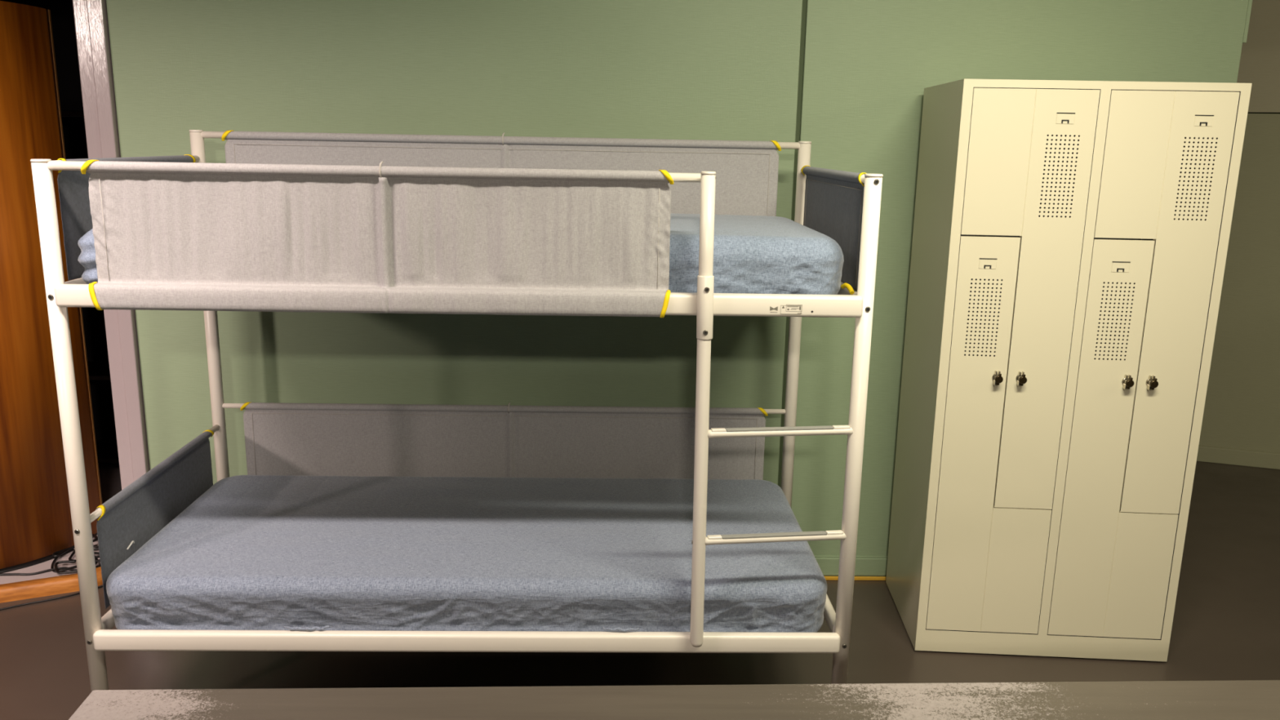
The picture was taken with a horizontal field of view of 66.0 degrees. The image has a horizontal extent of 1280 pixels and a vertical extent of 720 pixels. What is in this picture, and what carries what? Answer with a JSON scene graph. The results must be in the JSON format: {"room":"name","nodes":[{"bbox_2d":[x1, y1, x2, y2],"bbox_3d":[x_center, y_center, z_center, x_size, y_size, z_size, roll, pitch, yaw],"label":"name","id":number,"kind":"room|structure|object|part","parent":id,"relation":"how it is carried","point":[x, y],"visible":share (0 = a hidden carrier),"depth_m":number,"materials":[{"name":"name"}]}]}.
{"room":"dormitory","nodes":[
{"label":"dormitory","id":0,"kind":"room"},
{"bbox_2d":[0,0,83,111],"bbox_3d":[-1.990,-1.085,5.570,7.782,2.850,0.100,1,13,-2],"label":"wall","id":1,"kind":"structure","parent":0,"point":[62,16],"depth_m":5.36,"materials":[{"name":"black"}]},
{"bbox_2d":[0,462,121,584],"bbox_3d":[-3.190,0.590,4.394,2.955,0.046,2.840,1,13,-2],"label":"floor","id":2,"kind":"structure","parent":0,"point":[109,473],"depth_m":3.71,"materials":[{"name":"paint"}]},
{"bbox_2d":[0,548,100,573],"bbox_3d":[-2.231,0.763,3.563,0.471,0.012,0.186,-11,17,-44],"label":"cable","id":3,"kind":"object","parent":2,"relation":"on","point":[68,551],"visible":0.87,"depth_m":3.61,"materials":[{"name":"plastic"}]},
{"bbox_2d":[0,564,101,575],"bbox_3d":[-2.187,0.767,3.550,0.499,0.011,0.059,-4,13,-21],"label":"cable","id":4,"kind":"object","parent":2,"relation":"on","point":[97,566],"visible":0.74,"depth_m":3.55,"materials":[{"name":"black rubber"}]},
{"bbox_2d":[0,0,102,571],"bbox_3d":[-2.503,-0.224,3.436,0.910,1.984,0.371,-3,13,-19],"label":"door","id":5,"kind":"structure","parent":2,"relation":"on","point":[36,521],"depth_m":3.53,"materials":[{"name":"orange wood"}]},
{"bbox_2d":[52,546,97,573],"bbox_3d":[-2.090,0.736,3.651,0.140,0.013,0.257,-7,15,-32],"label":"cable","id":6,"kind":"object","parent":2,"relation":"on","point":[60,553],"visible":0.73,"depth_m":3.62,"materials":[{"name":"black plastic"}]},
{"bbox_2d":[92,533,100,564],"bbox_3d":[-2.058,0.714,3.714,0.066,0.013,0.318,-8,15,-35],"label":"cable","id":7,"kind":"object","parent":2,"relation":"on","point":[95,547],"visible":0.3,"depth_m":3.71,"materials":[{"name":"black plastic"}]},
{"bbox_2d":[0,461,1279,719],"bbox_3d":[-0.047,1.311,1.748,11.700,0.100,11.100,1,13,-2],"label":"floor","id":8,"kind":"structure","parent":0,"point":[1226,622],"depth_m":3.14,"materials":[{"name":"paint"}]},
{"bbox_2d":[0,585,102,610],"bbox_3d":[-2.082,0.840,3.453,0.540,0.006,0.037,-10,16,-40],"label":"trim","id":9,"kind":"structure","parent":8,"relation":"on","point":[101,586],"depth_m":3.44,"materials":[{"name":"black wood"}]},
{"bbox_2d":[30,129,883,692],"bbox_3d":[-0.442,0.165,2.889,1.994,1.628,0.987,1,13,-2],"label":"bunk bed","id":10,"kind":"object","parent":8,"relation":"on","point":[313,222],"visible":0.88,"depth_m":2.44,"materials":[{"name":"beige metal"}]},
{"bbox_3d":[-1.406,0.287,2.458,0.041,1.533,0.041,1,13,-2],"label":"post","id":11,"kind":"part","parent":10,"relation":"part of","materials":[{"name":"beige metal"}]},
{"bbox_3d":[-1.415,-0.253,2.793,0.024,0.044,0.869,1,13,-2],"label":"rail","id":12,"kind":"part","parent":10,"relation":"part of","materials":[{"name":"beige metal"}]},
{"bbox_3d":[-1.432,0.622,2.987,0.024,0.043,0.869,1,13,-2],"label":"rail","id":13,"kind":"part","parent":10,"relation":"part of","materials":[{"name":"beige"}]},
{"bbox_3d":[-1.406,-0.420,2.759,0.025,0.291,0.765,1,13,-2],"label":"cloth panel","id":14,"kind":"part","parent":10,"relation":"part of","materials":[{"name":"fabric"}]},
{"bbox_3d":[-1.404,-0.549,2.728,0.022,0.022,0.889,1,13,-2],"label":"guard rail","id":15,"kind":"part","parent":10,"relation":"part of","materials":[{"name":"beige"}]},
{"bbox_3d":[-1.422,0.445,2.946,0.025,0.281,0.735,1,13,-2],"label":"cloth panel","id":16,"kind":"part","parent":10,"relation":"part of","materials":[{"name":"fabric"}]},
{"bbox_3d":[-1.420,0.320,2.920,0.019,0.019,0.889,1,13,-2],"label":"guard rail","id":17,"kind":"part","parent":10,"relation":"part of","materials":[{"name":"beige"}]},
{"bbox_3d":[-1.429,0.057,3.317,0.041,1.608,0.041,1,13,-2],"label":"post","id":18,"kind":"part","parent":10,"relation":"part of","materials":[{"name":"beige metal"}]},
{"bbox_3d":[-0.616,-0.443,2.317,1.553,0.024,0.022,1,13,-2],"label":"guard rail","id":19,"kind":"part","parent":10,"relation":"part of","materials":[{"name":"beige metal"}]},
{"bbox_3d":[-0.612,-0.284,2.341,1.371,0.346,0.057,1,13,-2],"label":"cloth panel","id":20,"kind":"part","parent":10,"relation":"part of","materials":[{"name":"grey fabric"}]},
{"bbox_3d":[-0.423,-0.143,2.380,1.929,0.052,0.042,1,13,-2],"label":"bed rail","id":21,"kind":"part","parent":10,"relation":"part of","materials":[{"name":"beige metal"}]},
{"bbox_2d":[77,213,844,294],"bbox_3d":[-0.438,-0.315,2.803,1.909,0.186,0.842,1,13,-2],"label":"mattress","id":22,"kind":"object","parent":10,"relation":"on","point":[753,254],"visible":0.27,"depth_m":2.43,"materials":[{"name":"blue fabric"}]},
{"bbox_2d":[106,475,826,632],"bbox_3d":[-0.461,0.568,2.982,1.921,0.174,0.890,1,13,-2],"label":"mattress","id":23,"kind":"object","parent":10,"relation":"on","point":[301,553],"visible":0.98,"depth_m":2.69,"materials":[{"name":"blue fabric"}]},
{"bbox_3d":[-0.439,0.733,2.568,1.929,0.051,0.030,1,13,-2],"label":"bed rail","id":24,"kind":"part","parent":10,"relation":"part of","materials":[{"name":"beige metal"}]},
{"bbox_3d":[-0.440,-0.708,3.174,1.950,0.022,0.022,1,13,-2],"label":"guard rail","id":25,"kind":"part","parent":10,"relation":"part of","materials":[{"name":"beige metal"}]},
{"bbox_3d":[-0.441,-0.534,3.212,1.783,0.382,0.025,1,13,-2],"label":"cloth panel","id":26,"kind":"part","parent":10,"relation":"part of","materials":[{"name":"grey fabric"}]},
{"bbox_3d":[-0.456,0.166,3.368,1.950,0.017,0.017,1,13,-2],"label":"guard rail","id":27,"kind":"part","parent":10,"relation":"part of","materials":[{"name":"beige metal"}]},
{"bbox_3d":[-0.460,0.311,3.400,1.784,0.320,0.023,1,13,-2],"label":"cloth panel","id":28,"kind":"part","parent":10,"relation":"part of","materials":[{"name":"grey fabric"}]},
{"bbox_3d":[0.152,0.151,2.423,0.042,1.196,0.042,1,13,-2],"label":"ladder post","id":29,"kind":"part","parent":10,"relation":"part of","materials":[{"name":"beige metal"}]},
{"bbox_3d":[0.521,0.081,3.375,0.041,1.608,0.041,1,13,-2],"label":"post","id":30,"kind":"part","parent":10,"relation":"part of","materials":[{"name":"beige metal"}]},
{"bbox_3d":[0.521,0.645,3.045,0.024,0.043,0.869,1,13,-2],"label":"rail","id":31,"kind":"part","parent":10,"relation":"part of","materials":[{"name":"beige metal"}]},
{"bbox_3d":[0.545,-0.525,2.785,0.022,0.022,0.889,1,13,-2],"label":"guard rail","id":32,"kind":"part","parent":10,"relation":"part of","materials":[{"name":"beige"}]},
{"bbox_3d":[0.542,-0.397,2.832,0.025,0.296,0.775,1,13,-2],"label":"cloth panel","id":33,"kind":"part","parent":10,"relation":"part of","materials":[{"name":"fabric"}]},
{"bbox_3d":[0.538,-0.229,2.851,0.024,0.044,0.869,1,13,-2],"label":"rail","id":34,"kind":"part","parent":10,"relation":"part of","materials":[{"name":"beige"}]},
{"bbox_3d":[0.543,0.311,2.515,0.041,1.533,0.041,1,13,-2],"label":"post","id":35,"kind":"part","parent":10,"relation":"part of","materials":[{"name":"beige metal"}]},
{"bbox_2d":[68,680,1279,719],"bbox_3d":[0.500,0.974,1.351,2.723,0.750,0.772,1,13,-2],"label":"table","id":36,"kind":"object","parent":8,"relation":"on","point":[1244,700],"visible":1,"depth_m":1.55,"materials":[{"name":"grey paint"}]},
{"bbox_2d":[885,79,1252,662],"bbox_3d":[1.325,0.034,3.232,0.800,1.800,0.542,2,13,3],"label":"locker","id":37,"kind":"object","parent":8,"relation":"on","point":[1070,242],"visible":1,"depth_m":3.00,"materials":[{"name":"beige metal"}]},
{"bbox_3d":[1.116,0.256,3.055,0.354,1.268,0.016,2,13,3],"label":"door","id":38,"kind":"part","parent":37,"relation":"part of","materials":[{"name":"beige paint"}]},
{"bbox_3d":[1.124,-0.158,2.963,0.354,1.267,0.016,2,13,3],"label":"door","id":39,"kind":"part","parent":37,"relation":"part of","materials":[{"name":"beige paint"}]},
{"bbox_3d":[1.501,0.268,3.035,0.354,1.268,0.016,2,13,3],"label":"door","id":40,"kind":"part","parent":37,"relation":"part of","materials":[{"name":"beige paint"}]},
{"bbox_3d":[1.509,-0.147,2.943,0.354,1.267,0.016,2,13,3],"label":"door","id":41,"kind":"part","parent":37,"relation":"part of","materials":[{"name":"beige paint"}]},
{"bbox_2d":[106,0,1252,576],"bbox_3d":[0.145,-0.580,3.474,3.825,2.850,0.100,1,13,-2],"label":"wall","id":42,"kind":"structure","parent":0,"point":[849,78],"depth_m":3.36,"materials":[{"name":"green paint"}]},
{"bbox_2d":[0,566,102,603],"bbox_3d":[-3.247,0.850,3.208,2.814,0.050,0.258,-2,13,-14],"label":"trim","id":43,"kind":"structure","parent":42,"relation":"attached to","point":[15,591],"depth_m":3.48,"materials":[{"name":"brown wood"}]},
{"bbox_2d":[72,0,150,489],"bbox_3d":[-1.823,-0.608,3.434,0.103,2.850,0.182,1,13,-2],"label":"trim","id":44,"kind":"structure","parent":42,"relation":"attached to","point":[91,16],"depth_m":3.44,"materials":[{"name":"grey paint"}]},
{"bbox_2d":[813,555,887,575],"bbox_3d":[0.127,0.771,3.717,3.837,0.078,0.012,1,13,-2],"label":"baseboard","id":45,"kind":"structure","parent":42,"relation":"attached to","point":[828,565],"depth_m":3.73,"materials":[{"name":"green paint"}]},
{"bbox_2d":[824,576,886,580],"bbox_3d":[0.127,0.819,3.716,3.837,0.014,0.010,1,13,-2],"label":"trim","id":46,"kind":"structure","parent":42,"relation":"attached to","point":[827,578],"depth_m":3.73,"materials":[{"name":"yellow wood"}]},
{"bbox_2d":[1198,0,1279,453],"bbox_3d":[3.776,-0.796,4.750,4.800,2.850,0.112,5,13,17],"label":"wall","id":47,"kind":"structure","parent":0,"point":[1242,411],"depth_m":5.01,"materials":[{"name":"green paint"}]},
{"bbox_2d":[1196,445,1279,469],"bbox_3d":[3.735,0.564,5.003,4.800,0.085,0.014,5,13,17],"label":"baseboard","id":48,"kind":"structure","parent":47,"relation":"attached to","point":[1205,454],"depth_m":5.18,"materials":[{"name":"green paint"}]}
]}

